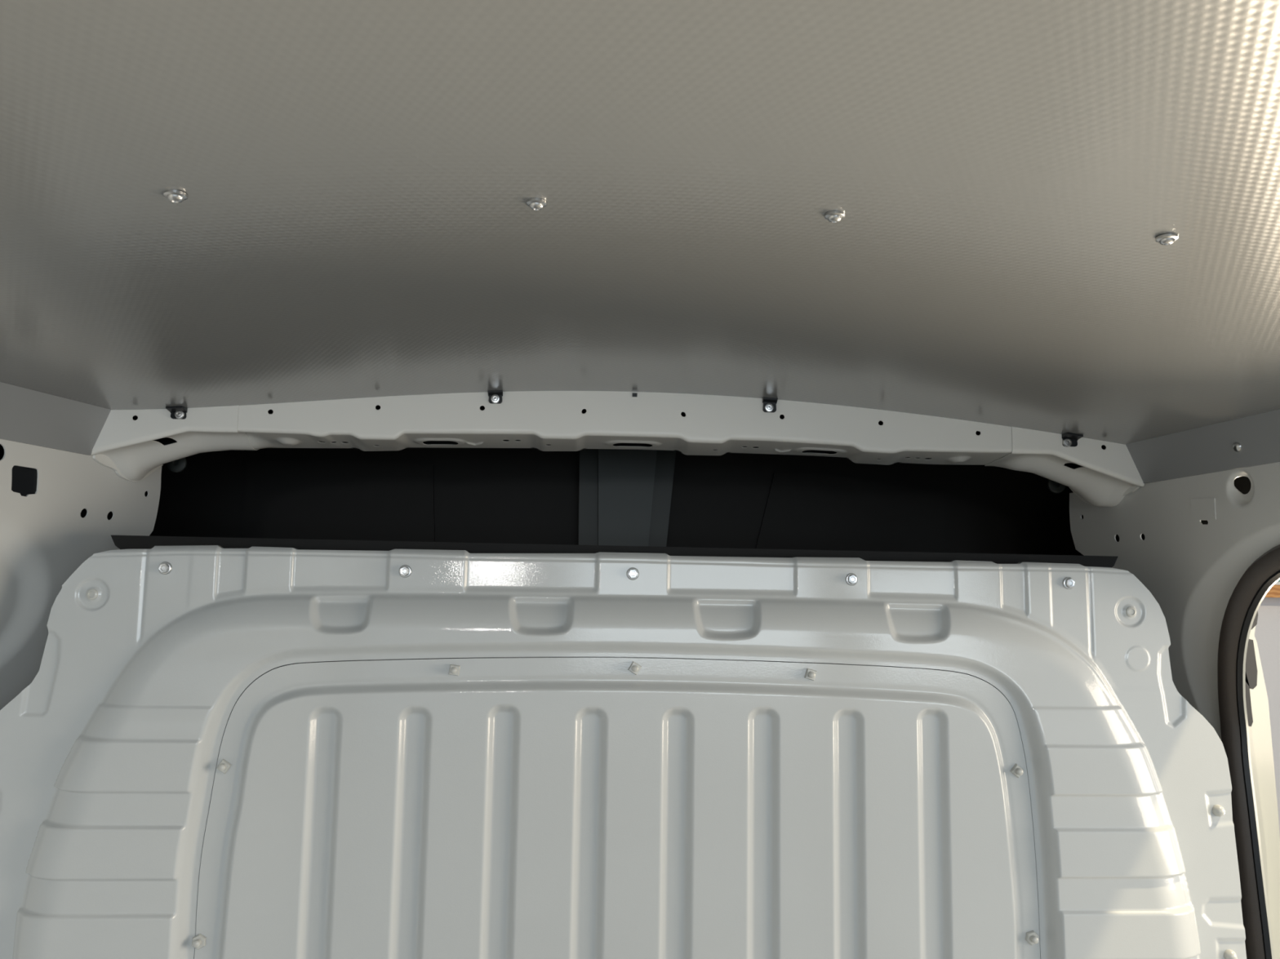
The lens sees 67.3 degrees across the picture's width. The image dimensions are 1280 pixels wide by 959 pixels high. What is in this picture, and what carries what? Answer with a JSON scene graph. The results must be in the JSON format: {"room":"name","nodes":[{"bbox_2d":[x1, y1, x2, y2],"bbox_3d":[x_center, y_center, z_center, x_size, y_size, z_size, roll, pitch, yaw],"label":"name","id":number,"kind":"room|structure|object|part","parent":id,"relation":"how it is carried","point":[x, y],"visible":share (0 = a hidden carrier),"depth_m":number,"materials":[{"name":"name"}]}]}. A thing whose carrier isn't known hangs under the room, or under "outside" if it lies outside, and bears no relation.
{"room":"cargo space","nodes":[
{"label":"cargo space","id":0,"kind":"room"},
{"bbox_2d":[0,439,161,710],"bbox_3d":[-0.751,0.358,0.162,0.242,1.300,2.314,1,-6,-1],"label":"wall","id":1,"kind":"structure","parent":0,"point":[45,538],"depth_m":1.13,"materials":[{"name":"grey metal"}]},
{"bbox_2d":[11,465,37,496],"bbox_3d":[-0.693,0.002,1.078,0.008,0.034,0.044,0,-6,10],"label":"plug","id":2,"kind":"object","parent":1,"relation":"attached to","point":[24,481],"visible":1,"depth_m":1.08,"materials":[{"name":"black plastic"}]},
{"bbox_2d":[36,415,1208,680],"bbox_3d":[-0.040,0.554,1.832,1.840,1.300,1.520,1,-6,-3],"label":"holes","id":3,"kind":"structure","parent":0,"point":[83,513],"depth_m":1.84,"materials":[{"name":"metal"}]},
{"bbox_2d":[0,382,111,455],"bbox_3d":[-0.661,-0.173,0.131,0.074,0.058,2.102,1,-6,-1],"label":"roof side rail","id":4,"kind":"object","parent":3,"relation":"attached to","point":[27,416],"depth_m":1.09,"materials":[{"name":"grey metal"}]},
{"bbox_2d":[149,447,1084,555],"bbox_3d":[-0.021,0.074,1.774,1.753,0.337,0.082,1,-6,-3],"label":"opening","id":5,"kind":"object","parent":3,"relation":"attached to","point":[611,497],"visible":0.46,"depth_m":1.78,"materials":[{"name":"black plastic"}]},
{"bbox_2d":[149,447,579,545],"bbox_3d":[-0.462,0.073,1.773,0.872,0.305,0.030,1,-6,-3],"label":"storage shelf","id":6,"kind":"object","parent":5,"relation":"on","point":[495,495],"depth_m":1.76,"materials":[{"name":"black plastic"}]},
{"bbox_2d":[666,451,1084,555],"bbox_3d":[0.416,0.087,1.825,0.874,0.337,0.030,1,-6,-3],"label":"storage shelf","id":7,"kind":"object","parent":5,"relation":"on","point":[727,500],"depth_m":1.81,"materials":[{"name":"black plastic"}]},
{"bbox_2d":[0,545,1246,958],"bbox_3d":[-0.011,0.330,1.066,1.417,0.498,0.046,1,-6,-3],"label":"bulkhead","id":8,"kind":"object","parent":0,"point":[108,757],"visible":1,"depth_m":1.07,"materials":[{"name":"grey paint"}]},
{"bbox_2d":[111,535,1117,568],"bbox_3d":[-0.017,0.103,1.230,1.220,0.034,0.135,1,-6,-3],"label":"trim strip","id":9,"kind":"object","parent":8,"relation":"attached to","point":[122,542],"visible":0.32,"depth_m":1.16,"materials":[{"name":"black plastic"}]},
{"bbox_2d":[191,657,1039,958],"bbox_3d":[-0.011,0.388,1.054,0.919,0.380,0.019,1,-6,-3],"label":"access panel","id":10,"kind":"object","parent":8,"relation":"attached to","point":[518,807],"visible":1,"depth_m":1.05,"materials":[{"name":"grey paint"}]},
{"bbox_2d":[0,0,1279,444],"bbox_3d":[0.032,-0.200,0.177,1.395,0.052,2.104,1,-6,-3],"label":"ceiling","id":11,"kind":"structure","parent":0,"point":[357,178],"depth_m":0.60,"materials":[{"name":"grey"}]},
{"bbox_2d":[163,189,187,202],"bbox_3d":[-0.279,-0.170,0.578,0.013,0.005,0.013,1,-6,-3],"label":"screw","id":12,"kind":"object","parent":11,"relation":"attached to","point":[173,195],"visible":1,"depth_m":0.57,"materials":[{"name":"silver metal"}]},
{"bbox_2d":[526,197,546,210],"bbox_3d":[-0.066,-0.175,0.616,0.013,0.005,0.013,1,-6,-3],"label":"screw","id":13,"kind":"object","parent":11,"relation":"attached to","point":[536,204],"visible":1,"depth_m":0.61,"materials":[{"name":"silver metal"}]},
{"bbox_2d":[90,391,1144,506],"bbox_3d":[-0.012,-0.062,1.299,1.327,0.172,0.169,1,-6,-3],"label":"member","id":14,"kind":"object","parent":11,"relation":"attached to","point":[686,424],"visible":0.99,"depth_m":1.23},
{"bbox_2d":[165,405,187,419],"bbox_3d":[-0.566,-0.082,1.175,0.019,0.014,0.016,1,-6,-3],"label":"clip","id":15,"kind":"object","parent":14,"relation":"attached to","point":[178,412],"visible":1,"depth_m":1.18,"materials":[{"name":"black plastic"}]},
{"bbox_3d":[-0.566,-0.080,1.181,0.018,0.011,0.003,1,-6,-3],"label":"clip plate","id":16,"kind":"part","parent":15,"relation":"part of","materials":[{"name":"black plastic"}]},
{"bbox_2d":[166,457,186,472],"bbox_3d":[-0.641,-0.023,1.331,0.026,0.026,0.006,1,-6,-3],"label":"grommet","id":17,"kind":"object","parent":14,"relation":"attached to","point":[178,465],"visible":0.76,"depth_m":1.33,"materials":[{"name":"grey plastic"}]},
{"bbox_2d":[488,390,502,404],"bbox_3d":[-0.181,-0.103,1.205,0.018,0.016,0.008,1,-6,-3],"label":"clip","id":18,"kind":"object","parent":14,"relation":"attached to","point":[495,396],"visible":1,"depth_m":1.20,"materials":[{"name":"black plastic"}]},
{"bbox_3d":[-0.181,-0.102,1.207,0.017,0.013,0.003,1,-6,-3],"label":"clip plate","id":19,"kind":"part","parent":18,"relation":"part of","materials":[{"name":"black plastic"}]},
{"bbox_3d":[-0.010,-0.070,1.260,0.981,0.078,0.087,1,-6,-3],"label":"beam rail","id":20,"kind":"part","parent":14,"relation":"part of","materials":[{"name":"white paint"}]},
{"bbox_2d":[762,396,777,412],"bbox_3d":[0.166,-0.095,1.225,0.018,0.018,0.008,1,-6,-3],"label":"clip","id":21,"kind":"object","parent":14,"relation":"attached to","point":[769,403],"visible":1,"depth_m":1.23,"materials":[{"name":"black plastic"}]},
{"bbox_3d":[0.165,-0.094,1.228,0.017,0.016,0.003,1,-6,-3],"label":"clip plate","id":22,"kind":"part","parent":21,"relation":"part of","materials":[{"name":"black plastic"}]},
{"bbox_2d":[1047,479,1065,493],"bbox_3d":[0.608,0.007,1.404,0.026,0.026,0.006,1,-6,-3],"label":"grommet","id":23,"kind":"object","parent":14,"relation":"attached to","point":[1054,486],"visible":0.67,"depth_m":1.40,"materials":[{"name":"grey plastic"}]},
{"bbox_2d":[1061,432,1083,447],"bbox_3d":[0.557,-0.051,1.240,0.020,0.017,0.016,1,-6,-3],"label":"clip","id":24,"kind":"object","parent":14,"relation":"attached to","point":[1069,439],"visible":1,"depth_m":1.24,"materials":[{"name":"black plastic"}]},
{"bbox_3d":[0.557,-0.049,1.247,0.019,0.013,0.003,1,-6,-3],"label":"clip plate","id":25,"kind":"part","parent":24,"relation":"part of","materials":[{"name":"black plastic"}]},
{"bbox_2d":[824,210,844,222],"bbox_3d":[0.127,-0.171,0.629,0.013,0.005,0.013,1,-6,-3],"label":"screw","id":26,"kind":"object","parent":11,"relation":"attached to","point":[833,216],"visible":1,"depth_m":0.62,"materials":[{"name":"silver metal"}]},
{"bbox_2d":[1155,233,1178,244],"bbox_3d":[0.342,-0.155,0.625,0.013,0.005,0.013,1,-6,-3],"label":"screw","id":27,"kind":"object","parent":11,"relation":"attached to","point":[1167,238],"visible":1,"depth_m":0.62,"materials":[{"name":"silver metal"}]},
{"bbox_2d":[1069,462,1279,740],"bbox_3d":[0.772,0.396,0.240,0.128,1.290,2.289,1,-6,-4],"label":"wall","id":28,"kind":"structure","parent":0,"point":[1192,569],"depth_m":1.19,"materials":[{"name":"grey metal"}]},
{"bbox_2d":[1125,408,1279,483],"bbox_3d":[0.729,-0.135,0.211,0.037,0.052,2.101,1,-6,-4],"label":"roof side rail","id":29,"kind":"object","parent":28,"relation":"attached to","point":[1208,449],"depth_m":1.11,"materials":[{"name":"grey metal"}]},
{"bbox_2d":[1232,442,1242,452],"bbox_3d":[0.666,-0.036,1.073,0.007,0.011,0.012,1,-6,-3],"label":"screw","id":30,"kind":"object","parent":29,"relation":"attached to","point":[1237,446],"visible":1,"depth_m":1.07,"materials":[{"name":"silver metal"}]},
{"bbox_2d":[1190,497,1216,519],"bbox_3d":[0.670,0.035,1.144,0.004,0.027,0.042,2,-6,-7],"label":"cover plate","id":31,"kind":"object","parent":28,"relation":"attached to","point":[1201,508],"visible":1,"depth_m":1.14,"materials":[{"name":"white paint"}]},
{"bbox_2d":[1217,544,1279,958],"bbox_3d":[0.765,0.461,0.354,0.093,0.987,1.610,1,-6,-3],"label":"seal","id":32,"kind":"object","parent":28,"relation":"attached to","point":[1246,597],"visible":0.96,"depth_m":1.14,"materials":[{"name":"black rubber"}]},
{"bbox_2d":[1254,597,1279,834],"bbox_3d":[2.465,0.221,4.839,7.500,4.500,0.150,1,-6,-3],"label":"wall","id":33,"kind":"structure","parent":0,"point":[1267,632],"depth_m":4.73,"materials":[{"name":"grey"}]},
{"bbox_2d":[1264,585,1279,597],"bbox_3d":[3.631,0.562,4.768,1.791,0.061,0.060,1,-6,-3],"label":"wooden rail","id":34,"kind":"object","parent":33,"relation":"attached to","point":[1274,592],"visible":0.02,"depth_m":4.71,"materials":[{"name":"orange wood"}]},
{"label":"outside","id":35,"kind":"structure","parent":0,"visible":0},
{"bbox_2d":[1244,610,1279,958],"bbox_3d":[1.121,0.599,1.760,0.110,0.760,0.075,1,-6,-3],"label":"door","id":36,"kind":"structure","parent":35,"point":[1256,697],"depth_m":1.76,"materials":[{"name":"grey paint"}]}
]}

